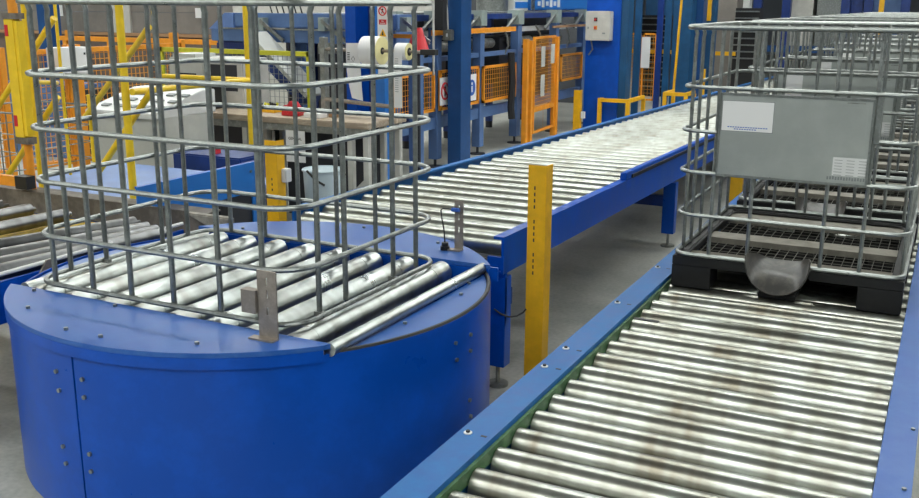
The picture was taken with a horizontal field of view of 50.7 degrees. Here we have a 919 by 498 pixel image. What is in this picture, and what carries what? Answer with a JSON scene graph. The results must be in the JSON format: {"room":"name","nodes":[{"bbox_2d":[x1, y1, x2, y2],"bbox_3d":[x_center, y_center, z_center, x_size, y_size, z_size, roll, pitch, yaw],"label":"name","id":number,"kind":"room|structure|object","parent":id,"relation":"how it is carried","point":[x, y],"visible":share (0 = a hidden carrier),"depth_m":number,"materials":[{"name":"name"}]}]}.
{"room":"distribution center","nodes":[
{"label":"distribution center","id":0,"kind":"room"},
{"bbox_2d":[0,10,210,34],"bbox_3d":[-10.768,-6.675,20.062,0.200,6.400,44.000,7,16,26],"label":"wall","id":1,"kind":"structure","parent":0,"point":[0,10],"depth_m":23.86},
{"bbox_2d":[233,0,442,116],"bbox_3d":[-2.064,-3.753,15.245,3.979,3.200,0.200,7,16,26],"label":"wall","id":2,"kind":"structure","parent":0,"point":[236,9],"depth_m":15.57,"materials":[{"name":"beige paint"}]},
{"bbox_2d":[0,55,918,497],"bbox_3d":[1.811,-1.852,14.751,28.000,0.200,44.000,7,16,26],"label":"floor","id":3,"kind":"structure","parent":0,"point":[590,269],"depth_m":6.49,"materials":[{"name":"concrete"}]},
{"bbox_2d":[0,47,17,175],"bbox_3d":[-4.354,-0.869,7.623,0.060,1.330,1.940,7,16,26],"label":"mesh fence","id":4,"kind":"object","parent":3,"relation":"on","point":[3,68],"visible":0.52,"depth_m":8.40,"materials":[{"name":"metal"}]},
{"bbox_2d":[0,101,91,174],"bbox_3d":[-3.059,-0.513,6.909,0.620,1.006,0.664,7,16,26],"label":"mesh fence","id":5,"kind":"object","parent":3,"relation":"on","point":[81,104],"visible":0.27,"depth_m":6.71,"materials":[{"name":"metal"}]},
{"bbox_2d":[36,4,62,79],"bbox_3d":[-5.345,-3.491,12.511,0.190,4.000,0.200,7,16,26],"label":"steel column","id":6,"kind":"structure","parent":3,"relation":"on","point":[40,10],"depth_m":12.62,"materials":[{"name":"blue metal"}]},
{"bbox_2d":[21,45,79,174],"bbox_3d":[-3.732,-1.170,8.824,0.060,1.330,0.610,7,16,26],"label":"mesh fence","id":7,"kind":"object","parent":3,"relation":"on","point":[68,82],"visible":0.28,"depth_m":8.95,"materials":[{"name":"orange metal"}]},
{"bbox_2d":[46,46,87,73],"bbox_3d":[-3.543,-1.703,8.785,0.169,0.247,0.335,7,16,26],"label":"control box","id":8,"kind":"object","parent":7,"relation":"attached to","point":[81,59],"visible":0.33,"depth_m":8.69,"materials":[{"name":"white metal"}]},
{"bbox_2d":[8,79,104,157],"bbox_3d":[-4.630,-1.502,11.139,1.200,0.825,0.400,7,16,26],"label":"base cabinet","id":9,"kind":"object","parent":3,"relation":"on","point":[95,84],"visible":0.06,"depth_m":10.90,"materials":[{"name":"metal"}]},
{"bbox_2d":[0,200,183,324],"bbox_3d":[-2.612,0.233,4.620,2.175,0.688,1.520,7,16,26],"label":"conveyor","id":10,"kind":"object","parent":3,"relation":"on","point":[24,252],"visible":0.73,"depth_m":4.41,"materials":[{"name":"metal"}]},
{"bbox_2d":[64,87,120,160],"bbox_3d":[-4.060,-1.410,10.866,0.500,0.788,0.400,7,16,26],"label":"base cabinet","id":11,"kind":"object","parent":3,"relation":"on","point":[96,90],"visible":0.16,"depth_m":10.65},
{"bbox_2d":[0,0,232,120],"bbox_3d":[-5.075,-2.797,13.035,5.054,2.400,0.350,7,16,26],"label":"enclosure","id":12,"kind":"object","parent":3,"relation":"on","point":[189,26],"visible":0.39,"depth_m":12.75,"materials":[{"name":"paint"}]},
{"bbox_2d":[0,185,233,232],"bbox_3d":[-2.581,-0.012,5.535,3.380,0.714,0.160,7,16,26],"label":"beam","id":13,"kind":"structure","parent":3,"relation":"on","point":[198,216],"depth_m":5.10,"materials":[{"name":"metal"}]},
{"bbox_2d":[0,0,36,189],"bbox_3d":[-2.645,-1.278,5.247,0.732,1.890,0.115,7,16,26],"label":"post","id":14,"kind":"object","parent":13,"relation":"on","point":[13,27],"visible":1,"depth_m":5.23,"materials":[{"name":"yellow metal"}]},
{"bbox_2d":[0,4,253,198],"bbox_3d":[-1.930,-1.406,5.989,1.345,3.200,1.580,7,16,26],"label":"frame","id":15,"kind":"object","parent":3,"relation":"on","point":[124,57],"visible":0.41,"depth_m":5.54,"materials":[{"name":"yellow paint"}]},
{"bbox_2d":[75,40,185,164],"bbox_3d":[-3.249,-1.403,9.755,0.060,1.330,1.460,7,16,26],"label":"mesh fence","id":16,"kind":"object","parent":3,"relation":"on","point":[181,43],"visible":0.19,"depth_m":9.28,"materials":[{"name":"orange metal"}]},
{"bbox_2d":[59,30,217,85],"bbox_3d":[-3.839,-1.905,11.637,2.470,1.371,0.070,7,16,26],"label":"rail","id":17,"kind":"object","parent":3,"relation":"on","point":[64,39],"visible":0.31,"depth_m":11.49,"materials":[{"name":"metal"}]},
{"bbox_2d":[85,85,215,167],"bbox_3d":[-2.303,-0.658,7.346,0.676,1.081,0.650,7,16,26],"label":"control console","id":18,"kind":"object","parent":3,"relation":"on","point":[194,118],"visible":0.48,"depth_m":7.10,"materials":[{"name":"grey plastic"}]},
{"bbox_2d":[34,163,267,221],"bbox_3d":[-1.872,-0.070,5.871,1.340,0.670,0.975,7,16,26],"label":"housing","id":19,"kind":"object","parent":3,"relation":"on","point":[145,174],"visible":0.08,"depth_m":5.98,"materials":[{"name":"blue paint"}]},
{"bbox_2d":[135,161,256,222],"bbox_3d":[-1.378,-0.001,5.278,0.065,0.832,0.944,7,16,26],"label":"housing","id":20,"kind":"object","parent":3,"relation":"on","point":[242,174],"visible":0.41,"depth_m":5.33,"materials":[{"name":"blue metal"}]},
{"bbox_2d":[173,149,266,204],"bbox_3d":[-1.591,-0.312,6.602,0.573,0.782,0.350,7,16,26],"label":"housing","id":21,"kind":"object","parent":3,"relation":"on","point":[195,159],"visible":0.17,"depth_m":6.41,"materials":[{"name":"blue paint"}]},
{"bbox_2d":[160,47,309,158],"bbox_3d":[-2.053,-1.168,8.906,1.757,1.305,0.040,7,16,26],"label":"guard","id":22,"kind":"object","parent":3,"relation":"on","point":[163,50],"visible":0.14,"depth_m":8.61,"materials":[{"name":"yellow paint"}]},
{"bbox_2d":[4,200,498,497],"bbox_3d":[-0.780,0.320,3.860,1.820,0.915,1.828,7,16,26],"label":"turntable","id":23,"kind":"object","parent":3,"relation":"on","point":[172,403],"visible":0.92,"depth_m":3.15,"materials":[{"name":"blue paint"}]},
{"bbox_2d":[15,0,432,326],"bbox_3d":[-0.828,-0.408,3.644,1.221,1.025,1.009,7,16,26],"label":"wire cage","id":24,"kind":"object","parent":23,"relation":"on","point":[258,148],"visible":0.98,"depth_m":3.38,"materials":[{"name":"metal"}]},
{"bbox_2d":[264,140,291,220],"bbox_3d":[-0.957,-0.064,5.133,0.145,1.030,0.125,7,16,26],"label":"post","id":25,"kind":"object","parent":3,"relation":"on","point":[277,175],"visible":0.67,"depth_m":5.04,"materials":[{"name":"yellow metal"}]},
{"bbox_2d":[242,31,320,107],"bbox_3d":[-1.613,-1.252,8.937,0.714,1.457,0.275,7,16,26],"label":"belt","id":26,"kind":"object","parent":3,"relation":"on","point":[266,42],"visible":0.23,"depth_m":8.76,"materials":[{"name":"white plastic"}]},
{"bbox_2d":[213,108,405,212],"bbox_3d":[-1.490,-0.683,7.910,2.115,0.861,0.570,7,16,26],"label":"work table","id":27,"kind":"object","parent":3,"relation":"on","point":[358,174],"depth_m":7.65,"materials":[{"name":"brown wood"}]},
{"bbox_2d":[169,52,228,75],"bbox_3d":[-2.234,-1.483,8.422,0.377,0.429,0.404,7,16,26],"label":"printer","id":28,"kind":"object","parent":27,"relation":"on","point":[185,68],"visible":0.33,"depth_m":8.23,"materials":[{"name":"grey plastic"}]},
{"bbox_2d":[212,87,221,108],"bbox_3d":[-2.215,-1.263,8.064,0.438,0.179,0.224,7,16,26],"label":"case","id":29,"kind":"object","parent":27,"relation":"on","point":[218,93],"visible":0.05,"depth_m":8.02,"materials":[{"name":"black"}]},
{"bbox_2d":[210,56,269,108],"bbox_3d":[-1.867,-1.411,8.198,0.376,0.404,0.354,7,16,26],"label":"terminal","id":30,"kind":"object","parent":27,"relation":"on","point":[233,95],"visible":0.24,"depth_m":8.04,"materials":[{"name":"beige paint"}]},
{"bbox_2d":[262,102,281,112],"bbox_3d":[-1.529,-1.147,7.832,0.180,0.076,0.140,7,16,26],"label":"tray","id":31,"kind":"object","parent":27,"relation":"on","point":[265,103],"visible":0.41,"depth_m":7.78,"materials":[{"name":"yellow paint"}]},
{"bbox_2d":[262,109,281,112],"bbox_3d":[-1.529,-1.127,7.837,0.180,0.035,0.140,7,16,26],"label":"tray","id":32,"kind":"object","parent":31,"relation":"on","point":[263,110],"depth_m":7.77,"materials":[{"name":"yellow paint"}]},
{"bbox_2d":[281,101,303,115],"bbox_3d":[-1.303,-1.099,7.565,0.167,0.117,0.090,7,16,26],"label":"tape dispenser","id":33,"kind":"object","parent":27,"relation":"on","point":[284,113],"visible":0.58,"depth_m":7.54,"materials":[{"name":"red paint"}]},
{"bbox_2d":[286,130,305,162],"bbox_3d":[-1.255,-0.785,7.424,0.176,0.242,0.007,7,16,26],"label":"sign","id":34,"kind":"object","parent":27,"relation":"attached to","point":[289,133],"visible":0.54,"depth_m":7.42,"materials":[{"name":"white paper"}]},
{"bbox_2d":[304,112,326,117],"bbox_3d":[-1.105,-1.028,7.446,0.150,0.035,0.100,7,16,26],"label":"paper pad","id":35,"kind":"object","parent":27,"relation":"on","point":[307,114],"visible":0.66,"depth_m":7.42,"materials":[{"name":"white paper"}]},
{"bbox_2d":[319,37,437,114],"bbox_3d":[-0.618,-1.283,7.322,1.003,0.598,0.066,7,16,26],"label":"spindle","id":36,"kind":"object","parent":27,"relation":"on","point":[323,41],"visible":0.71,"depth_m":7.46,"materials":[{"name":"metal"}]},
{"bbox_2d":[357,36,387,64],"bbox_3d":[-0.645,-1.490,7.288,0.156,0.212,0.212,7,16,26],"label":"roll","id":37,"kind":"object","parent":36,"relation":"on","point":[363,50],"visible":0.77,"depth_m":7.22,"materials":[{"name":"white paper"}]},
{"bbox_2d":[346,43,362,100],"bbox_3d":[-0.805,-1.336,7.330,0.124,0.435,0.097,7,16,26],"label":"label strip","id":38,"kind":"object","parent":37,"relation":"hanging from","point":[351,48],"visible":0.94,"depth_m":7.33,"materials":[{"name":"white paper"}]},
{"bbox_2d":[393,43,411,107],"bbox_3d":[-0.414,-1.292,7.216,0.100,0.472,0.130,7,16,26],"label":"roll","id":39,"kind":"object","parent":36,"relation":"on","point":[401,50],"visible":0.82,"depth_m":7.15,"materials":[{"name":"white paper"}]},
{"bbox_2d":[209,6,430,172],"bbox_3d":[-1.293,-1.535,9.118,2.518,1.920,0.390,7,16,26],"label":"conveyor","id":40,"kind":"object","parent":3,"relation":"on","point":[275,24],"visible":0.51,"depth_m":8.95,"materials":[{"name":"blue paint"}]},
{"bbox_2d":[301,165,340,198],"bbox_3d":[-0.993,-0.314,7.066,0.300,0.565,0.308,7,16,26],"label":"plastic bin","id":41,"kind":"object","parent":3,"relation":"on","point":[325,172],"visible":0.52,"depth_m":6.92,"materials":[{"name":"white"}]},
{"bbox_2d":[345,6,389,179],"bbox_3d":[-0.694,-3.510,7.805,0.470,6.400,0.430,7,16,26],"label":"steel column","id":42,"kind":"structure","parent":3,"relation":"on","point":[357,18],"depth_m":8.17,"materials":[{"name":"blue metal"}]},
{"bbox_2d":[377,6,387,73],"bbox_3d":[-0.629,-1.729,7.963,0.100,0.595,0.012,7,16,26],"label":"safety sign","id":43,"kind":"object","parent":42,"relation":"attached to","point":[382,19],"visible":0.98,"depth_m":7.94,"materials":[{"name":"white plastic"}]},
{"bbox_2d":[409,28,428,170],"bbox_3d":[-0.353,-1.121,8.325,0.200,1.517,0.200,7,16,26],"label":"warning light","id":44,"kind":"object","parent":3,"relation":"on","point":[421,41],"visible":0.37,"depth_m":8.23,"materials":[{"name":"red paint"}]},
{"bbox_2d":[286,9,586,167],"bbox_3d":[0.440,-2.274,12.641,1.325,1.640,7.507,7,16,26],"label":"frame","id":45,"kind":"object","parent":3,"relation":"on","point":[497,37],"visible":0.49,"depth_m":11.78,"materials":[{"name":"blue paint"}]},
{"bbox_2d":[394,71,434,113],"bbox_3d":[-0.459,-1.552,9.758,0.030,0.413,0.857,7,16,26],"label":"guard","id":46,"kind":"object","parent":45,"relation":"attached to","point":[432,109],"visible":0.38,"depth_m":10.00,"materials":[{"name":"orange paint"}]},
{"bbox_2d":[438,66,479,110],"bbox_3d":[0.002,-1.772,10.646,0.030,0.423,0.948,7,16,26],"label":"guard","id":47,"kind":"object","parent":45,"relation":"attached to","point":[440,108],"visible":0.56,"depth_m":10.86,"materials":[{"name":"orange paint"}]},
{"bbox_2d":[440,77,447,105],"bbox_3d":[-0.152,-1.674,10.289,0.019,0.290,0.219,7,16,26],"label":"safety sign","id":48,"kind":"object","parent":47,"relation":"attached to","point":[443,81],"visible":0.9,"depth_m":10.27,"materials":[{"name":"white plastic"}]},
{"bbox_2d":[471,74,475,100],"bbox_3d":[0.136,-1.805,10.853,0.011,0.294,0.235,7,16,26],"label":"safety sign","id":49,"kind":"object","parent":47,"relation":"attached to","point":[473,76],"visible":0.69,"depth_m":10.89,"materials":[{"name":"white plastic"}]},
{"bbox_2d":[476,0,507,10],"bbox_3d":[0.431,-3.547,12.613,0.444,0.879,0.444,7,16,26],"label":"vessel","id":50,"kind":"object","parent":45,"relation":"on","point":[489,5],"visible":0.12,"depth_m":12.53,"materials":[{"name":"silver metal"}]},
{"bbox_2d":[481,62,516,102],"bbox_3d":[0.478,-1.992,11.567,0.030,0.420,0.934,7,16,26],"label":"guard","id":51,"kind":"object","parent":45,"relation":"attached to","point":[483,100],"visible":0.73,"depth_m":11.38,"materials":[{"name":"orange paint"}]},
{"bbox_2d":[508,0,527,10],"bbox_3d":[0.613,-3.514,13.100,0.510,0.580,0.479,7,16,26],"label":"housing","id":52,"kind":"object","parent":45,"relation":"on","point":[512,4],"visible":0.44,"depth_m":12.94,"materials":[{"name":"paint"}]},
{"bbox_2d":[528,0,586,9],"bbox_3d":[1.407,-3.935,14.554,0.570,0.670,3.000,7,16,26],"label":"tank","id":53,"kind":"object","parent":45,"relation":"on","point":[532,4],"visible":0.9,"depth_m":14.06,"materials":[{"name":"blue"}]},
{"bbox_2d":[559,52,582,81],"bbox_3d":[1.577,-2.573,13.675,0.030,0.366,0.847,7,16,26],"label":"guard","id":54,"kind":"object","parent":45,"relation":"attached to","point":[580,54],"visible":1,"depth_m":13.64,"materials":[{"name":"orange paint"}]},
{"bbox_2d":[443,0,470,163],"bbox_3d":[-0.018,-3.994,9.732,0.275,6.400,0.352,7,16,26],"label":"steel column","id":55,"kind":"structure","parent":3,"relation":"on","point":[458,32],"depth_m":10.22,"materials":[{"name":"blue metal"}]},
{"bbox_2d":[292,76,772,387],"bbox_3d":[3.003,-1.296,11.145,1.260,0.762,15.009,7,15,26],"label":"conveyor","id":56,"kind":"object","parent":3,"relation":"on","point":[600,170],"visible":0.42,"depth_m":5.89,"materials":[{"name":"metal"}]},
{"bbox_2d":[494,308,526,317],"bbox_3d":[0.228,0.289,4.370,0.149,0.044,0.016,1,14,2],"label":"cable","id":57,"kind":"object","parent":56,"relation":"hanging from","point":[497,311],"visible":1,"depth_m":4.37,"materials":[{"name":"black rubber"}]},
{"bbox_2d":[524,164,552,374],"bbox_3d":[0.357,0.135,4.358,0.155,1.040,0.135,7,16,26],"label":"post","id":58,"kind":"object","parent":3,"relation":"on","point":[540,178],"visible":0.8,"depth_m":4.31,"materials":[{"name":"yellow metal"}]},
{"bbox_2d":[521,35,559,143],"bbox_3d":[1.061,-2.051,12.427,0.162,1.320,1.157,7,16,26],"label":"gate","id":59,"kind":"object","parent":3,"relation":"on","point":[529,78],"visible":0.99,"depth_m":12.20,"materials":[{"name":"orange metal"}]},
{"bbox_2d":[571,90,584,130],"bbox_3d":[1.648,-1.915,13.427,0.185,0.571,0.145,7,16,26],"label":"post","id":60,"kind":"object","parent":3,"relation":"on","point":[578,114],"visible":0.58,"depth_m":13.39,"materials":[{"name":"yellow metal"}]},
{"bbox_2d":[581,0,633,127],"bbox_3d":[2.045,-4.796,12.941,0.631,6.400,0.530,7,16,26],"label":"steel column","id":61,"kind":"structure","parent":3,"relation":"on","point":[609,23],"depth_m":13.39,"materials":[{"name":"blue metal"}]},
{"bbox_2d":[597,95,645,123],"bbox_3d":[2.297,-1.934,13.758,0.452,0.454,0.800,7,16,26],"label":"guard rail","id":62,"kind":"object","parent":3,"relation":"on","point":[642,98],"visible":0.54,"depth_m":13.45,"materials":[{"name":"yellow metal"}]},
{"bbox_2d":[380,138,918,497],"bbox_3d":[4.569,-1.112,10.392,1.184,0.539,21.400,7,16,26],"label":"conveyor","id":63,"kind":"object","parent":3,"relation":"on","point":[725,390],"visible":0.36,"depth_m":3.06,"materials":[{"name":"silver metal"}]},
{"bbox_2d":[464,429,471,434],"bbox_3d":[0.024,0.521,2.769,0.025,0.009,0.025,7,16,26],"label":"bolt","id":64,"kind":"object","parent":63,"relation":"in","point":[466,431],"depth_m":2.77,"materials":[{"name":"grey metal"}]},
{"bbox_2d":[671,21,918,314],"bbox_3d":[1.622,-0.457,4.485,0.965,1.138,1.254,7,16,26],"label":"container","id":65,"kind":"object","parent":63,"relation":"on","point":[827,141],"visible":1,"depth_m":4.08,"materials":[{"name":"grey metal"}]},
{"bbox_2d":[702,226,899,277],"bbox_3d":[1.628,0.021,4.625,0.862,0.004,0.870,7,16,26],"label":"tray","id":66,"kind":"object","parent":65,"relation":"on","point":[782,253],"depth_m":4.71,"materials":[{"name":"grey metal"}]},
{"bbox_2d":[737,18,918,242],"bbox_3d":[2.254,-0.761,5.697,0.965,1.138,1.254,7,16,26],"label":"container","id":67,"kind":"object","parent":63,"relation":"on","point":[789,195],"visible":0.38,"depth_m":5.39,"materials":[{"name":"metal"}]},
{"bbox_2d":[759,184,908,214],"bbox_3d":[2.261,-0.282,5.837,0.862,0.004,0.870,7,16,26],"label":"tray","id":68,"kind":"object","parent":67,"relation":"on","point":[901,193],"depth_m":5.95,"materials":[{"name":"grey metal"}]},
{"bbox_2d":[788,16,918,188],"bbox_3d":[2.875,-1.066,6.914,0.965,1.138,1.254,7,16,26],"label":"container","id":69,"kind":"object","parent":63,"relation":"on","point":[898,169],"visible":0.09,"depth_m":6.46,"materials":[{"name":"metal"}]},
{"bbox_2d":[879,161,912,170],"bbox_3d":[2.881,-0.588,7.054,0.862,0.004,0.870,7,16,26],"label":"tray","id":70,"kind":"object","parent":69,"relation":"on","point":[907,162],"depth_m":6.99,"materials":[{"name":"grey metal"}]},
{"bbox_2d":[815,15,918,148],"bbox_3d":[3.512,-1.369,8.123,0.965,1.138,1.254,7,16,26],"label":"container","id":71,"kind":"object","parent":63,"relation":"on","point":[907,132],"visible":0.09,"depth_m":7.70,"materials":[{"name":"metal"}]},
{"bbox_2d":[833,13,918,127],"bbox_3d":[4.133,-1.674,9.341,0.965,1.138,1.254,7,16,26],"label":"container","id":72,"kind":"object","parent":63,"relation":"on","point":[846,36],"visible":0.07,"depth_m":8.93,"materials":[{"name":"metal"}]},
{"bbox_2d":[852,13,918,112],"bbox_3d":[4.769,-1.977,10.550,0.965,1.138,1.254,7,16,26],"label":"container","id":73,"kind":"object","parent":63,"relation":"on","point":[868,35],"visible":0.02,"depth_m":10.89,"materials":[{"name":"metal"}]},
{"bbox_2d":[862,12,918,42],"bbox_3d":[5.390,-2.282,11.767,0.965,1.138,1.254,7,16,26],"label":"container","id":74,"kind":"object","parent":63,"relation":"on","point":[863,12],"visible":0.03,"depth_m":11.65,"materials":[{"name":"metal"}]},
{"bbox_2d":[639,15,673,96],"bbox_3d":[3.757,-3.719,18.663,0.642,1.519,0.460,7,16,26],"label":"stack","id":75,"kind":"object","parent":3,"relation":"on","point":[649,22],"visible":0.25,"depth_m":18.47,"materials":[{"name":"black rubber"}]},
{"bbox_2d":[662,90,695,105],"bbox_3d":[3.290,-2.134,14.549,0.364,0.463,0.550,7,16,26],"label":"guard rail","id":76,"kind":"object","parent":3,"relation":"on","point":[672,93],"visible":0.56,"depth_m":14.32,"materials":[{"name":"yellow metal"}]},
{"bbox_2d":[630,0,735,114],"bbox_3d":[3.306,-5.542,15.913,2.006,6.400,3.760,7,16,26],"label":"gantry","id":77,"kind":"object","parent":3,"relation":"on","point":[685,12],"visible":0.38,"depth_m":16.18,"materials":[{"name":"metal"}]},
{"bbox_2d":[630,33,655,100],"bbox_3d":[3.123,-3.133,16.702,0.494,1.140,0.115,7,16,26],"label":"gate","id":78,"kind":"object","parent":77,"relation":"attached to","point":[645,41],"visible":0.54,"depth_m":16.59,"materials":[{"name":"orange metal"}]},
{"bbox_2d":[702,69,705,94],"bbox_3d":[3.838,-2.465,15.301,0.120,0.740,0.100,7,16,26],"label":"post","id":79,"kind":"object","parent":3,"relation":"on","point":[704,74],"visible":0.36,"depth_m":15.24,"materials":[{"name":"yellow metal"}]},
{"bbox_2d":[712,0,742,91],"bbox_3d":[5.424,-5.399,19.259,0.371,4.500,0.600,7,16,26],"label":"concrete pier","id":80,"kind":"object","parent":3,"relation":"on","point":[726,9],"visible":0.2,"depth_m":19.29,"materials":[{"name":"grey concrete"}]},
{"bbox_2d":[729,177,743,201],"bbox_3d":[1.885,-0.419,6.577,0.155,1.040,0.135,7,16,26],"label":"post","id":81,"kind":"object","parent":3,"relation":"on","point":[736,184],"visible":0.06,"depth_m":6.54,"materials":[{"name":"yellow metal"}]},
{"bbox_2d":[730,8,763,85],"bbox_3d":[5.434,-3.709,18.374,0.441,1.659,0.460,7,16,26],"label":"stack","id":82,"kind":"object","parent":3,"relation":"on","point":[742,14],"visible":0.54,"depth_m":18.18,"materials":[{"name":"black rubber"}]},
{"bbox_2d":[743,0,751,7],"bbox_3d":[5.899,-5.571,19.951,0.262,4.500,0.300,7,16,26],"label":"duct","id":83,"kind":"object","parent":3,"relation":"on","point":[746,3],"visible":0.02,"depth_m":19.93,"materials":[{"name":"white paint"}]},
{"bbox_2d":[753,0,910,67],"bbox_3d":[8.567,-5.590,21.102,4.218,4.000,1.300,7,16,26],"label":"rack","id":84,"kind":"object","parent":3,"relation":"on","point":[790,8],"visible":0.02,"depth_m":21.30,"materials":[{"name":"metal"}]},
{"bbox_2d":[447,0,576,102],"bbox_3d":[0.755,-4.352,17.672,4.200,3.200,0.200,7,16,26],"label":"wall","id":85,"kind":"structure","parent":0,"point":[568,20],"depth_m":17.20,"materials":[{"name":"grey"}]},
{"bbox_2d":[632,0,918,56],"bbox_3d":[11.756,-9.850,33.093,28.000,6.400,0.200,7,16,26],"label":"wall","id":86,"kind":"structure","parent":0,"point":[772,8],"depth_m":33.83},
{"bbox_3d":[1.848,-8.249,13.129,28.000,0.200,44.000,7,16,26],"label":"ceiling","id":87,"kind":"structure","parent":0,"visible":0},
{"bbox_2d":[432,0,434,74],"bbox_3d":[-0.252,-4.401,9.297,0.024,5.400,0.024,7,16,26],"label":"pipe","id":88,"kind":"object","parent":87,"relation":"attached to","point":[433,1],"visible":1,"depth_m":9.85,"materials":[{"name":"metal"}]},
{"bbox_2d":[435,0,446,29],"bbox_3d":[-0.186,-4.614,9.325,0.110,4.900,0.100,7,16,26],"label":"duct","id":89,"kind":"object","parent":87,"relation":"attached to","point":[440,5],"visible":1,"depth_m":9.85,"materials":[{"name":"black metal"}]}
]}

